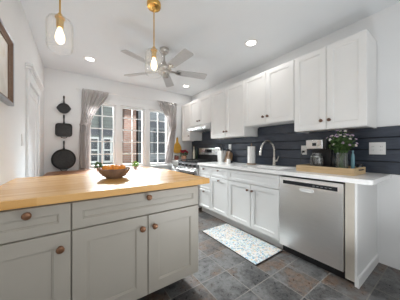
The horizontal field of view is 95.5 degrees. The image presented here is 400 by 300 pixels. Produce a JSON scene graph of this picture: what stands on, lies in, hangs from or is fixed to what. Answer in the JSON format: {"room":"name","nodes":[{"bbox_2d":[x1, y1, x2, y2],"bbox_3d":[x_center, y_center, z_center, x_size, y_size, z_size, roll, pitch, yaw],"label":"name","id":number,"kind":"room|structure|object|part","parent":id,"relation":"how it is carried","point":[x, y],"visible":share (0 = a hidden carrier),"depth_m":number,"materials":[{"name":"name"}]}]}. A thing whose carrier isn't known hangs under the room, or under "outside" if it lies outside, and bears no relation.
{"room":"kitchen","nodes":[
{"label":"kitchen","id":0,"kind":"room"},
{"bbox_2d":[0,0,43,184],"bbox_3d":[-0.916,-0.134,0.496,0.100,2.567,6.460,0,0,-35],"label":"wall","id":1,"kind":"structure","parent":0,"point":[12,15],"depth_m":1.61,"materials":[{"name":"paint"}]},
{"bbox_2d":[0,18,13,105],"bbox_3d":[-1.262,-0.589,1.117,0.035,0.499,0.707,0,0,-35],"label":"picture frame","id":2,"kind":"object","parent":1,"relation":"attached to","point":[6,42],"visible":1,"depth_m":1.32,"materials":[{"name":"wood"}]},
{"bbox_2d":[0,33,7,97],"bbox_3d":[-1.273,-0.589,1.110,0.007,0.409,0.617,0,0,-35],"label":"print","id":3,"kind":"object","parent":2,"relation":"attached to","point":[3,37],"depth_m":1.28},
{"bbox_2d":[21,134,23,145],"bbox_3d":[-1.746,-0.098,1.789,0.009,0.115,0.070,0,0,-35],"label":"light switch","id":4,"kind":"object","parent":1,"relation":"attached to","point":[22,135],"visible":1,"depth_m":1.77,"materials":[{"name":"white plastic"}]},
{"bbox_2d":[30,86,37,176],"bbox_3d":[-2.087,0.198,2.252,0.035,1.885,0.630,0,0,-35],"label":"door","id":5,"kind":"structure","parent":1,"relation":"in","point":[33,97],"depth_m":2.31,"materials":[{"name":"paint"}]},
{"bbox_2d":[25,62,44,176],"bbox_3d":[-2.050,0.117,2.278,0.065,2.065,0.900,0,0,-35],"label":"door frame","id":6,"kind":"structure","parent":1,"relation":"attached to","point":[33,79],"depth_m":1.97,"materials":[{"name":"paint"}]},
{"bbox_2d":[44,67,191,173],"bbox_3d":[-1.473,-0.134,4.004,3.182,2.567,0.140,0,0,-35],"label":"wall","id":7,"kind":"structure","parent":0,"point":[58,84],"depth_m":3.36,"materials":[{"name":"paint"}]},
{"bbox_2d":[89,104,114,167],"bbox_3d":[-1.964,-0.290,3.649,0.480,1.280,0.055,0,0,-35],"label":"window","id":8,"kind":"structure","parent":7,"relation":"in","point":[102,105],"depth_m":3.64,"materials":[{"name":"paint"}]},
{"bbox_2d":[83,164,170,169],"bbox_3d":[-1.445,0.367,3.927,1.830,0.035,0.080,0,0,-35],"label":"window sill","id":9,"kind":"structure","parent":7,"relation":"attached to","point":[166,164],"depth_m":4.10,"materials":[{"name":"paint"}]},
{"bbox_2d":[104,99,169,165],"bbox_3d":[-1.469,-0.320,3.962,1.790,1.380,0.105,0,0,-35],"label":"window","id":10,"kind":"structure","parent":7,"relation":"in","point":[122,107],"depth_m":3.97,"materials":[{"name":"paint"}]},
{"bbox_2d":[149,110,167,164],"bbox_3d":[-1.002,-0.290,4.315,0.480,1.280,0.055,0,0,-35],"label":"window","id":11,"kind":"structure","parent":7,"relation":"in","point":[155,111],"depth_m":4.31,"materials":[{"name":"paint"}]},
{"bbox_2d":[173,138,180,152],"bbox_3d":[-0.566,-0.126,4.529,0.235,0.411,0.024,0,0,-35],"label":"cutting board","id":12,"kind":"object","parent":7,"relation":"hanging from","point":[177,147],"visible":0.82,"depth_m":4.53,"materials":[{"name":"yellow wood"}]},
{"bbox_3d":[-1.406,-1.112,3.905,2.087,0.060,0.099,0,0,-35],"label":"curtain rod","id":13,"kind":"object","parent":7,"relation":"attached to","visible":0},
{"bbox_2d":[79,88,108,168],"bbox_3d":[-1.972,-0.390,3.404,0.499,1.480,0.103,0,0,-32],"label":"curtain","id":14,"kind":"object","parent":13,"relation":"hanging from","point":[92,100],"visible":1,"depth_m":3.35,"materials":[{"name":"fabric"}]},
{"bbox_2d":[157,100,176,162],"bbox_3d":[-0.766,-0.410,4.258,0.500,1.441,0.103,0,0,-32],"label":"curtain","id":15,"kind":"object","parent":13,"relation":"hanging from","point":[169,109],"visible":1,"depth_m":4.30,"materials":[{"name":"fabric"}]},
{"bbox_2d":[20,0,399,95],"bbox_3d":[0.350,-1.467,1.375,3.182,0.100,6.460,0,0,-35],"label":"ceiling","id":16,"kind":"structure","parent":0,"point":[216,32],"depth_m":2.15,"materials":[{"name":"paint"}]},
{"bbox_2d":[55,0,64,44],"bbox_3d":[-1.039,-1.077,1.348,0.168,0.679,0.168,0,0,-35],"label":"pendant light","id":17,"kind":"object","parent":16,"relation":"hanging from","point":[59,35],"visible":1,"depth_m":1.33,"materials":[{"name":"white glass"}]},
{"bbox_2d":[55,13,64,29],"bbox_3d":[-1.039,-0.960,1.348,0.062,0.107,0.062,0,0,-35],"label":"socket","id":18,"kind":"object","parent":17,"relation":"attached to","point":[60,20],"depth_m":1.33,"materials":[{"name":"gold metal"}]},
{"bbox_3d":[-1.039,-0.848,1.348,0.060,0.125,0.060,0,0,-35],"label":"bulb","id":19,"kind":"part","parent":17,"relation":"part of","materials":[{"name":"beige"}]},
{"bbox_2d":[83,56,95,61],"bbox_3d":[-1.712,-1.413,2.828,0.176,0.008,0.176,0,0,-35],"label":"recessed light","id":20,"kind":"object","parent":16,"relation":"in","point":[88,58],"visible":1,"depth_m":2.81,"materials":[{"name":"white plastic"}]},
{"bbox_2d":[147,0,160,69],"bbox_3d":[-0.446,-1.071,1.760,0.168,0.692,0.168,0,0,-35],"label":"pendant light","id":21,"kind":"object","parent":16,"relation":"hanging from","point":[154,6],"visible":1,"depth_m":1.75,"materials":[{"name":"gold metal"}]},
{"bbox_2d":[151,46,156,58],"bbox_3d":[-0.446,-0.947,1.760,0.062,0.107,0.062,0,0,-35],"label":"socket","id":22,"kind":"object","parent":21,"relation":"attached to","point":[153,49],"depth_m":1.74,"materials":[{"name":"gold metal"}]},
{"bbox_3d":[-0.446,-1.181,1.760,0.011,0.372,0.011,0,0,-35],"label":"rod","id":23,"kind":"part","parent":21,"relation":"part of","materials":[{"name":"gold metal"}]},
{"bbox_3d":[-0.446,-0.835,1.760,0.060,0.125,0.060,0,0,-35],"label":"bulb","id":24,"kind":"part","parent":21,"relation":"part of","materials":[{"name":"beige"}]},
{"bbox_2d":[121,46,206,86],"bbox_3d":[-0.474,-1.230,2.521,1.229,0.375,1.185,0,0,-35],"label":"ceiling fan","id":25,"kind":"object","parent":16,"relation":"hanging from","point":[164,69],"visible":0.97,"depth_m":2.49,"materials":[{"name":"silver metal"}]},
{"bbox_3d":[-0.724,-1.112,2.212,0.134,0.038,0.457,0,0,36],"label":"blade","id":26,"kind":"part","parent":25,"relation":"part of","materials":[{"name":"grey wood"}]},
{"bbox_3d":[-0.890,-1.112,2.655,0.457,0.038,0.134,0,0,18],"label":"blade","id":27,"kind":"part","parent":25,"relation":"part of","materials":[{"name":"grey wood"}]},
{"bbox_3d":[-0.520,-1.112,2.950,0.134,0.038,0.457,0,0,0],"label":"blade","id":28,"kind":"part","parent":25,"relation":"part of","materials":[{"name":"grey wood"}]},
{"bbox_3d":[-0.251,-1.112,2.233,0.144,0.038,0.458,0,0,-35],"label":"blade","id":29,"kind":"part","parent":25,"relation":"part of","materials":[{"name":"grey wood"}]},
{"bbox_3d":[-0.125,-1.112,2.689,0.457,0.038,0.134,0,0,-18],"label":"blade","id":30,"kind":"part","parent":25,"relation":"part of","materials":[{"name":"grey wood"}]},
{"bbox_2d":[244,39,257,46],"bbox_3d":[0.676,-1.413,2.404,0.176,0.008,0.176,0,0,-35],"label":"recessed light","id":31,"kind":"object","parent":16,"relation":"in","point":[251,42],"visible":1,"depth_m":2.40,"materials":[{"name":"white plastic"}]},
{"bbox_2d":[137,207,399,299],"bbox_3d":[0.350,1.190,1.375,3.182,0.080,6.460,0,0,-35],"label":"floor","id":32,"kind":"structure","parent":0,"point":[222,274],"depth_m":1.59,"materials":[{"name":"tile"}]},
{"bbox_2d":[0,202,70,299],"bbox_3d":[-1.071,0.719,1.167,0.404,0.863,0.662,0,0,-35],"label":"base cabinet","id":33,"kind":"object","parent":32,"relation":"on","point":[35,241],"visible":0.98,"depth_m":0.96,"materials":[{"name":"paint"}]},
{"bbox_3d":[-0.876,0.334,0.918,0.040,0.039,0.032,0,0,-35],"label":"knob","id":34,"kind":"part","parent":33,"relation":"part of","materials":[{"name":"orange metal"}]},
{"bbox_3d":[-0.907,0.379,0.929,0.398,0.155,0.020,0,0,-35],"label":"drawer","id":35,"kind":"part","parent":33,"relation":"part of","materials":[{"name":"paint"}]},
{"bbox_3d":[-0.766,0.547,0.995,0.040,0.039,0.032,0,0,-35],"label":"knob","id":36,"kind":"part","parent":33,"relation":"part of","materials":[{"name":"orange metal"}]},
{"bbox_2d":[43,167,157,175],"bbox_3d":[-1.617,0.759,3.208,1.742,0.782,0.815,0,0,-35],"label":"dining table","id":37,"kind":"object","parent":32,"relation":"on","point":[131,168],"visible":0.27,"depth_m":3.11,"materials":[{"name":"brown wood"}]},
{"bbox_2d":[93,162,102,170],"bbox_3d":[-1.824,0.285,3.262,0.162,0.166,0.152,0,0,-35],"label":"potted plant","id":38,"kind":"object","parent":37,"relation":"on","point":[100,164],"visible":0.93,"depth_m":3.25,"materials":[{"name":"green plant"}]},
{"bbox_2d":[131,161,138,168],"bbox_3d":[-1.267,0.285,3.529,0.170,0.166,0.164,0,0,-35],"label":"potted plant","id":39,"kind":"object","parent":37,"relation":"on","point":[135,164],"visible":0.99,"depth_m":3.52,"materials":[{"name":"green plant"}]},
{"bbox_2d":[71,185,197,299],"bbox_3d":[-0.542,0.719,1.533,0.880,0.863,0.662,0,0,-35],"label":"base cabinet","id":40,"kind":"object","parent":32,"relation":"on","point":[133,246],"visible":1,"depth_m":1.24,"materials":[{"name":"paint"}]},
{"bbox_2d":[0,169,209,210],"bbox_3d":[-0.762,0.265,1.576,1.382,0.042,0.988,0,0,-35],"label":"countertop","id":41,"kind":"structure","parent":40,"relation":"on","point":[24,192],"depth_m":1.25,"materials":[{"name":"brown wood"}]},
{"bbox_2d":[98,167,129,178],"bbox_3d":[-0.751,0.202,1.596,0.260,0.084,0.260,0,0,-35],"label":"bowl","id":42,"kind":"object","parent":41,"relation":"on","point":[118,173],"visible":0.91,"depth_m":1.51,"materials":[{"name":"brown wood"}]},
{"bbox_3d":[-0.557,0.746,1.171,0.438,0.564,0.020,0,0,-35],"label":"door","id":43,"kind":"part","parent":40,"relation":"part of","materials":[{"name":"paint"}]},
{"bbox_3d":[-0.378,0.379,1.296,0.874,0.155,0.020,0,0,-35],"label":"drawer","id":44,"kind":"part","parent":40,"relation":"part of","materials":[{"name":"paint"}]},
{"bbox_3d":[-0.195,0.746,1.422,0.430,0.564,0.020,0,0,-35],"label":"door","id":45,"kind":"part","parent":40,"relation":"part of","materials":[{"name":"paint"}]},
{"bbox_2d":[170,162,177,171],"bbox_3d":[-0.355,0.714,4.406,0.660,0.872,0.441,0,0,-35],"label":"base cabinet","id":46,"kind":"object","parent":32,"relation":"on","point":[174,165],"visible":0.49,"depth_m":4.24,"materials":[{"name":"paint"}]},
{"bbox_3d":[-0.355,0.256,4.414,0.653,0.040,0.456,0,0,-35],"label":"countertop","id":47,"kind":"structure","parent":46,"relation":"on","visible":0},
{"bbox_2d":[180,150,188,158],"bbox_3d":[-0.384,0.114,4.431,0.229,0.244,0.233,0,0,-35],"label":"flower pot","id":48,"kind":"object","parent":47,"relation":"on","point":[181,151],"visible":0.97,"depth_m":4.38,"materials":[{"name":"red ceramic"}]},
{"bbox_2d":[195,146,197,158],"bbox_3d":[-0.090,0.075,4.464,0.072,0.322,0.072,0,0,-35],"label":"bottle","id":49,"kind":"object","parent":47,"relation":"on","point":[196,151],"visible":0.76,"depth_m":4.44,"materials":[{"name":"green glass"}]},
{"bbox_2d":[176,148,222,207],"bbox_3d":[-0.031,0.522,3.885,0.714,1.135,0.773,0,0,-35],"label":"stove","id":50,"kind":"object","parent":32,"relation":"on","point":[189,166],"visible":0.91,"depth_m":3.82,"materials":[{"name":"metal"}]},
{"bbox_3d":[-0.260,0.627,3.727,0.030,0.545,0.767,0,0,-35],"label":"oven door","id":51,"kind":"part","parent":50,"relation":"part of","materials":[{"name":"metal"}]},
{"bbox_3d":[-0.260,0.302,3.727,0.030,0.095,0.773,0,0,-35],"label":"control panel","id":52,"kind":"part","parent":50,"relation":"part of","materials":[{"name":"metal"}]},
{"bbox_2d":[178,160,217,162],"bbox_3d":[-0.036,0.241,3.882,0.555,0.026,0.773,0,0,-35],"label":"cooktop","id":53,"kind":"object","parent":50,"relation":"in","point":[180,161],"depth_m":3.62,"materials":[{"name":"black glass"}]},
{"bbox_2d":[199,165,213,215],"bbox_3d":[0.318,0.714,3.436,0.660,0.872,0.349,0,0,-35],"label":"base cabinet","id":54,"kind":"object","parent":32,"relation":"on","point":[204,171],"visible":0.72,"depth_m":3.26,"materials":[{"name":"paint"}]},
{"bbox_3d":[0.081,0.871,3.271,0.020,0.322,0.345,0,0,-35],"label":"drawer","id":55,"kind":"part","parent":54,"relation":"part of","materials":[{"name":"paint"}]},
{"bbox_3d":[0.081,0.372,3.271,0.020,0.156,0.345,0,0,-35],"label":"drawer","id":56,"kind":"part","parent":54,"relation":"part of","materials":[{"name":"paint"}]},
{"bbox_3d":[0.081,0.580,3.271,0.020,0.244,0.345,0,0,-35],"label":"drawer","id":57,"kind":"part","parent":54,"relation":"part of","materials":[{"name":"paint"}]},
{"bbox_2d":[210,166,231,223],"bbox_3d":[0.543,0.714,3.110,0.660,0.872,0.437,0,0,-35],"label":"base cabinet","id":58,"kind":"object","parent":32,"relation":"on","point":[218,179],"visible":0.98,"depth_m":2.93,"materials":[{"name":"paint"}]},
{"bbox_3d":[0.306,0.372,2.946,0.020,0.156,0.433,0,0,-35],"label":"drawer","id":59,"kind":"part","parent":58,"relation":"part of","materials":[{"name":"paint"}]},
{"bbox_3d":[0.306,0.746,2.946,0.020,0.572,0.433,0,0,-35],"label":"door","id":60,"kind":"part","parent":58,"relation":"part of","materials":[{"name":"paint"}]},
{"bbox_2d":[202,223,282,265],"bbox_3d":[0.485,1.143,2.311,0.474,0.012,0.925,0,0,-35],"label":"rug","id":61,"kind":"object","parent":32,"relation":"on","point":[254,250],"visible":1,"depth_m":2.21,"materials":[{"name":"white fabric"}]},
{"bbox_2d":[228,169,282,248],"bbox_3d":[0.907,0.714,2.585,0.660,0.872,0.835,0,0,-35],"label":"base cabinet","id":62,"kind":"object","parent":32,"relation":"on","point":[253,197],"visible":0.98,"depth_m":2.35,"materials":[{"name":"paint"}]},
{"bbox_3d":[0.553,0.746,2.590,0.020,0.572,0.420,0,0,-35],"label":"door","id":63,"kind":"part","parent":62,"relation":"part of","materials":[{"name":"paint"}]},
{"bbox_3d":[0.670,0.372,2.421,0.020,0.156,0.831,0,0,-35],"label":"drawer","id":64,"kind":"part","parent":62,"relation":"part of","materials":[{"name":"paint"}]},
{"bbox_3d":[0.792,0.746,2.246,0.020,0.572,0.405,0,0,-35],"label":"door","id":65,"kind":"part","parent":62,"relation":"part of","materials":[{"name":"paint"}]},
{"bbox_2d":[198,162,390,184],"bbox_3d":[0.912,0.256,2.587,0.652,0.040,2.424,0,0,-35],"label":"countertop","id":66,"kind":"structure","parent":62,"relation":"on","point":[368,178],"depth_m":1.82,"materials":[{"name":"stone"}]},
{"bbox_2d":[217,151,225,161],"bbox_3d":[0.433,0.123,3.640,0.128,0.225,0.128,0,0,-35],"label":"utensil crock","id":67,"kind":"object","parent":66,"relation":"on","point":[221,155],"visible":0.81,"depth_m":3.59,"materials":[{"name":"white ceramic"}]},
{"bbox_2d":[224,149,232,161],"bbox_3d":[0.554,0.107,3.536,0.140,0.258,0.090,0,0,-35],"label":"knife block","id":68,"kind":"object","parent":66,"relation":"on","point":[229,154],"visible":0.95,"depth_m":3.52,"materials":[{"name":"brown wood"}]},
{"bbox_2d":[247,143,255,164],"bbox_3d":[0.847,0.064,2.990,0.160,0.345,0.160,0,0,-35],"label":"paper towel roll","id":69,"kind":"object","parent":66,"relation":"on","point":[251,149],"visible":0.98,"depth_m":2.94,"materials":[{"name":"white paper"}]},
{"bbox_2d":[247,166,288,169],"bbox_3d":[0.926,0.357,2.552,0.368,0.215,0.618,0,0,-35],"label":"sink","id":70,"kind":"object","parent":66,"relation":"in","point":[247,166],"visible":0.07,"depth_m":2.72,"materials":[{"name":"silver metal"}]},
{"bbox_2d":[259,140,278,165],"bbox_3d":[1.001,0.044,2.689,0.313,0.384,0.113,0,0,-10],"label":"faucet","id":71,"kind":"object","parent":66,"relation":"on","point":[260,151],"visible":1,"depth_m":2.71,"materials":[{"name":"silver metal"}]},
{"bbox_3d":[0.999,-0.011,2.684,0.284,0.274,0.032,0,0,-25],"label":"spout","id":72,"kind":"part","parent":71,"relation":"part of","materials":[{"name":"silver metal"}]},
{"bbox_2d":[296,164,365,175],"bbox_3d":[1.385,0.203,1.938,0.335,0.066,0.542,0,0,-35],"label":"wooden tray","id":73,"kind":"object","parent":66,"relation":"on","point":[348,171],"visible":0.95,"depth_m":1.79,"materials":[{"name":"brown wood"}]},
{"bbox_2d":[306,139,332,166],"bbox_3d":[1.340,0.055,2.049,0.233,0.338,0.200,0,0,-35],"label":"coffee maker","id":74,"kind":"object","parent":73,"relation":"on","point":[321,155],"visible":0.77,"depth_m":2.02,"materials":[{"name":"black plastic"}]},
{"bbox_3d":[1.413,0.092,2.099,0.055,0.204,0.200,0,0,-35],"label":"water tank","id":75,"kind":"part","parent":74,"relation":"part of","materials":[{"name":"black plastic"}]},
{"bbox_2d":[330,151,335,166],"bbox_3d":[1.467,0.118,1.991,0.062,0.212,0.062,0,0,-35],"label":"bottle","id":76,"kind":"object","parent":73,"relation":"in","point":[333,158],"visible":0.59,"depth_m":1.98,"materials":[{"name":"black glass"}]},
{"bbox_2d":[335,153,347,167],"bbox_3d":[1.466,0.127,1.878,0.108,0.195,0.108,0,0,-35],"label":"vase","id":77,"kind":"object","parent":73,"relation":"in","point":[335,153],"visible":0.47,"depth_m":1.87,"materials":[{"name":"clear glass"}]},
{"bbox_2d":[335,135,341,158],"bbox_3d":[1.447,0.030,1.867,0.101,0.361,0.049,0,0,-15],"label":"flower","id":78,"kind":"object","parent":77,"relation":"in","point":[337,139],"visible":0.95,"depth_m":1.86,"materials":[{"name":"green plant"}]},
{"bbox_2d":[340,142,345,151],"bbox_3d":[1.457,0.063,1.847,0.051,0.295,0.117,0,0,44],"label":"flower","id":79,"kind":"object","parent":77,"relation":"in","point":[342,143],"visible":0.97,"depth_m":1.83,"materials":[{"name":"green plant"}]},
{"bbox_2d":[342,144,352,159],"bbox_3d":[1.459,0.075,1.835,0.055,0.272,0.139,0,0,-8],"label":"flower","id":80,"kind":"object","parent":77,"relation":"in","point":[348,145],"visible":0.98,"depth_m":1.81,"materials":[{"name":"green plant"}]},
{"bbox_2d":[342,144,356,160],"bbox_3d":[1.485,0.074,1.828,0.051,0.274,0.164,0,0,-26],"label":"flower","id":81,"kind":"object","parent":77,"relation":"in","point":[355,145],"visible":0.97,"depth_m":1.81,"materials":[{"name":"green plant"}]},
{"bbox_2d":[351,150,354,168],"bbox_3d":[1.558,0.115,1.851,0.032,0.219,0.032,0,0,-35],"label":"bottle","id":82,"kind":"object","parent":73,"relation":"in","point":[352,154],"visible":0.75,"depth_m":1.84,"materials":[{"name":"teal glass"}]},
{"bbox_2d":[279,175,344,278],"bbox_3d":[1.327,0.723,1.997,0.628,0.855,0.596,0,0,-35],"label":"dishwasher","id":83,"kind":"object","parent":32,"relation":"on","point":[311,211],"visible":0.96,"depth_m":1.77,"materials":[{"name":"silver metal"}]},
{"bbox_3d":[1.078,0.351,1.824,0.012,0.039,0.512,0,0,-35],"label":"control panel","id":84,"kind":"part","parent":83,"relation":"part of","materials":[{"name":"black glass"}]},
{"bbox_2d":[283,175,344,183],"bbox_3d":[1.348,0.677,2.011,0.577,0.765,0.594,0,0,-35],"label":"tub","id":85,"kind":"object","parent":83,"relation":"in","point":[283,175],"depth_m":1.82,"materials":[{"name":"plastic"}]},
{"bbox_2d":[345,182,378,288],"bbox_3d":[1.545,0.714,1.719,0.626,0.872,0.095,0,0,-35],"label":"end panel","id":86,"kind":"object","parent":32,"relation":"on","point":[361,255],"visible":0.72,"depth_m":1.57,"materials":[{"name":"paint"}]},
{"bbox_3d":[1.562,0.714,1.698,0.622,0.872,0.018,0,0,-35],"label":"panel","id":87,"kind":"part","parent":86,"relation":"part of","materials":[{"name":"paint"}]},
{"bbox_3d":[1.568,1.105,1.684,0.624,0.090,0.012,0,0,-35],"label":"shoe molding","id":88,"kind":"part","parent":86,"relation":"part of","materials":[{"name":"paint"}]},
{"bbox_2d":[192,2,399,269],"bbox_3d":[1.617,-0.134,2.252,0.100,2.567,6.460,0,0,-35],"label":"wall","id":89,"kind":"structure","parent":0,"point":[383,25],"depth_m":1.82,"materials":[{"name":"paint"}]},
{"bbox_2d":[182,102,201,140],"bbox_3d":[-0.216,-0.668,4.463,0.369,0.890,0.386,0,0,-35],"label":"upper cabinet","id":90,"kind":"object","parent":89,"relation":"attached to","point":[186,136],"visible":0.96,"depth_m":4.37,"materials":[{"name":"paint"}]},
{"bbox_3d":[-0.334,-0.668,4.381,0.020,0.883,0.384,0,0,-35],"label":"door","id":91,"kind":"part","parent":90,"relation":"part of","materials":[{"name":"paint"}]},
{"bbox_2d":[190,94,210,125],"bbox_3d":[0.115,-0.828,3.985,0.369,0.570,0.767,0,0,-35],"label":"upper cabinet","id":92,"kind":"object","parent":89,"relation":"attached to","point":[200,109],"visible":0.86,"depth_m":3.86,"materials":[{"name":"paint"}]},
{"bbox_3d":[-0.118,-0.829,4.070,0.020,0.563,0.359,0,0,-35],"label":"door","id":93,"kind":"part","parent":92,"relation":"part of","materials":[{"name":"paint"}]},
{"bbox_2d":[186,123,210,132],"bbox_3d":[0.079,-0.477,3.959,0.458,0.126,0.754,0,0,-35],"label":"range hood","id":94,"kind":"object","parent":92,"relation":"attached to","point":[206,127],"visible":0.79,"depth_m":3.82,"materials":[{"name":"metal"}]},
{"bbox_3d":[0.102,-0.829,3.754,0.020,0.563,0.401,0,0,-35],"label":"door","id":95,"kind":"part","parent":92,"relation":"part of","materials":[{"name":"paint"}]},
{"bbox_2d":[211,80,256,138],"bbox_3d":[0.579,-0.668,3.317,0.369,0.890,0.849,0,0,-35],"label":"upper cabinet","id":96,"kind":"object","parent":89,"relation":"attached to","point":[227,104],"visible":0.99,"depth_m":3.16,"materials":[{"name":"paint"}]},
{"bbox_3d":[0.341,-0.668,3.409,0.020,0.883,0.424,0,0,-35],"label":"door","id":97,"kind":"part","parent":96,"relation":"part of","materials":[{"name":"paint"}]},
{"bbox_3d":[0.583,-0.668,3.059,0.020,0.883,0.418,0,0,-35],"label":"door","id":98,"kind":"part","parent":96,"relation":"part of","materials":[{"name":"paint"}]},
{"bbox_2d":[244,60,293,127],"bbox_3d":[1.049,-0.741,2.638,0.369,0.745,0.792,0,0,-35],"label":"upper cabinet","id":99,"kind":"object","parent":89,"relation":"attached to","point":[269,94],"visible":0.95,"depth_m":2.50,"materials":[{"name":"paint"}]},
{"bbox_3d":[0.819,-0.741,2.719,0.020,0.738,0.395,0,0,-35],"label":"door","id":100,"kind":"part","parent":99,"relation":"part of","materials":[{"name":"paint"}]},
{"bbox_3d":[1.045,-0.741,2.392,0.020,0.738,0.390,0,0,-35],"label":"door","id":101,"kind":"part","parent":99,"relation":"part of","materials":[{"name":"paint"}]},
{"bbox_2d":[192,123,399,174],"bbox_3d":[1.115,-0.105,2.878,0.012,0.689,4.660,0,0,-35],"label":"wall paneling","id":102,"kind":"structure","parent":89,"relation":"attached to","point":[287,142],"depth_m":2.53,"materials":[{"name":"wood"}]},
{"bbox_2d":[301,146,306,154],"bbox_3d":[1.400,0.001,2.448,0.010,0.122,0.072,0,0,-35],"label":"wall outlet","id":103,"kind":"object","parent":102,"relation":"attached to","point":[303,148],"visible":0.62,"depth_m":2.44,"materials":[{"name":"white plastic"}]},
{"bbox_2d":[369,142,385,154],"bbox_3d":[1.810,-0.017,1.856,0.010,0.123,0.124,0,0,-35],"label":"wall outlet","id":104,"kind":"object","parent":102,"relation":"attached to","point":[374,147],"visible":1,"depth_m":1.85,"materials":[{"name":"white plastic"}]},
{"bbox_2d":[379,145,383,151],"bbox_3d":[1.825,-0.017,1.829,0.003,0.068,0.034,0,0,-35],"label":"receptacle","id":105,"kind":"object","parent":104,"relation":"attached to","point":[381,147],"depth_m":1.83,"materials":[{"name":"white plastic"}]},
{"bbox_2d":[294,30,376,132],"bbox_3d":[1.468,-0.668,2.033,0.369,0.890,0.671,0,0,-35],"label":"upper cabinet","id":106,"kind":"object","parent":89,"relation":"attached to","point":[335,84],"visible":1,"depth_m":1.86,"materials":[{"name":"paint"}]},
{"bbox_3d":[1.257,-0.668,2.087,0.020,0.883,0.339,0,0,-35],"label":"door","id":107,"kind":"part","parent":106,"relation":"part of","materials":[{"name":"paint"}]},
{"bbox_3d":[1.449,-0.668,1.810,0.020,0.883,0.325,0,0,-35],"label":"door","id":108,"kind":"part","parent":106,"relation":"part of","materials":[{"name":"paint"}]},
{"bbox_3d":[-2.425,-0.953,3.238,0.016,0.035,0.032,0,0,-35],"label":"wall hook","id":109,"kind":"object","parent":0,"visible":0},
{"bbox_2d":[56,96,70,113],"bbox_3d":[-2.420,-0.805,3.231,0.208,0.320,0.035,0,0,-35],"label":"pan","id":110,"kind":"object","parent":109,"relation":"hanging from","point":[64,108],"visible":1,"depth_m":3.23,"materials":[{"name":"black metal"}]},
{"bbox_3d":[-2.425,-0.613,3.238,0.016,0.035,0.032,0,0,-35],"label":"wall hook","id":111,"kind":"object","parent":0,"visible":0},
{"bbox_2d":[55,115,71,137],"bbox_3d":[-2.420,-0.416,3.231,0.244,0.418,0.035,0,0,-35],"label":"pan","id":112,"kind":"object","parent":111,"relation":"hanging from","point":[63,129],"visible":1,"depth_m":3.23,"materials":[{"name":"black metal"}]},
{"bbox_3d":[-2.425,-0.150,3.238,0.016,0.035,0.032,0,0,-35],"label":"wall hook","id":113,"kind":"object","parent":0,"visible":0},
{"bbox_2d":[51,141,75,170],"bbox_3d":[-2.417,0.108,3.227,0.356,0.540,0.045,0,0,-35],"label":"pan","id":114,"kind":"object","parent":113,"relation":"hanging from","point":[62,159],"visible":0.98,"depth_m":3.23,"materials":[{"name":"black metal"}]},
{"label":"outside","id":115,"kind":"structure","parent":0,"visible":0},
{"bbox_3d":[-4.437,2.375,8.155,18.000,0.050,9.540,0,0,-35],"label":"ground","id":116,"kind":"structure","parent":115,"visible":0},
{"bbox_2d":[91,106,112,164],"bbox_3d":[-5.666,0.000,7.084,4.000,4.700,3.200,0,0,-35],"label":"house","id":117,"kind":"structure","parent":116,"relation":"on","point":[96,134],"depth_m":6.71,"materials":[{"name":"grey"}]},
{"bbox_3d":[-3.831,0.000,6.579,0.200,0.800,0.019,0,0,-35],"label":"pane","id":118,"kind":"part","parent":117,"relation":"part of","materials":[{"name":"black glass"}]},
{"bbox_3d":[-3.486,0.000,6.818,0.200,0.800,0.019,0,0,-35],"label":"pane","id":119,"kind":"part","parent":117,"relation":"part of","materials":[{"name":"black glass"}]},
{"bbox_2d":[122,109,135,163],"bbox_3d":[-3.392,-0.050,7.991,0.670,4.800,2.900,0,0,-35],"label":"brick house","id":120,"kind":"structure","parent":116,"relation":"on","point":[126,113],"depth_m":6.92,"materials":[{"name":"red brick"}]},
{"bbox_2d":[136,110,164,162],"bbox_3d":[-1.579,-0.100,10.404,4.980,4.900,3.400,0,0,-35],"label":"house","id":121,"kind":"structure","parent":116,"relation":"on","point":[153,116],"depth_m":8.16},
{"bbox_3d":[-1.837,-0.375,8.327,0.430,0.950,0.019,0,0,-35],"label":"pane","id":122,"kind":"part","parent":121,"relation":"part of","materials":[{"name":"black glass"}]}
]}

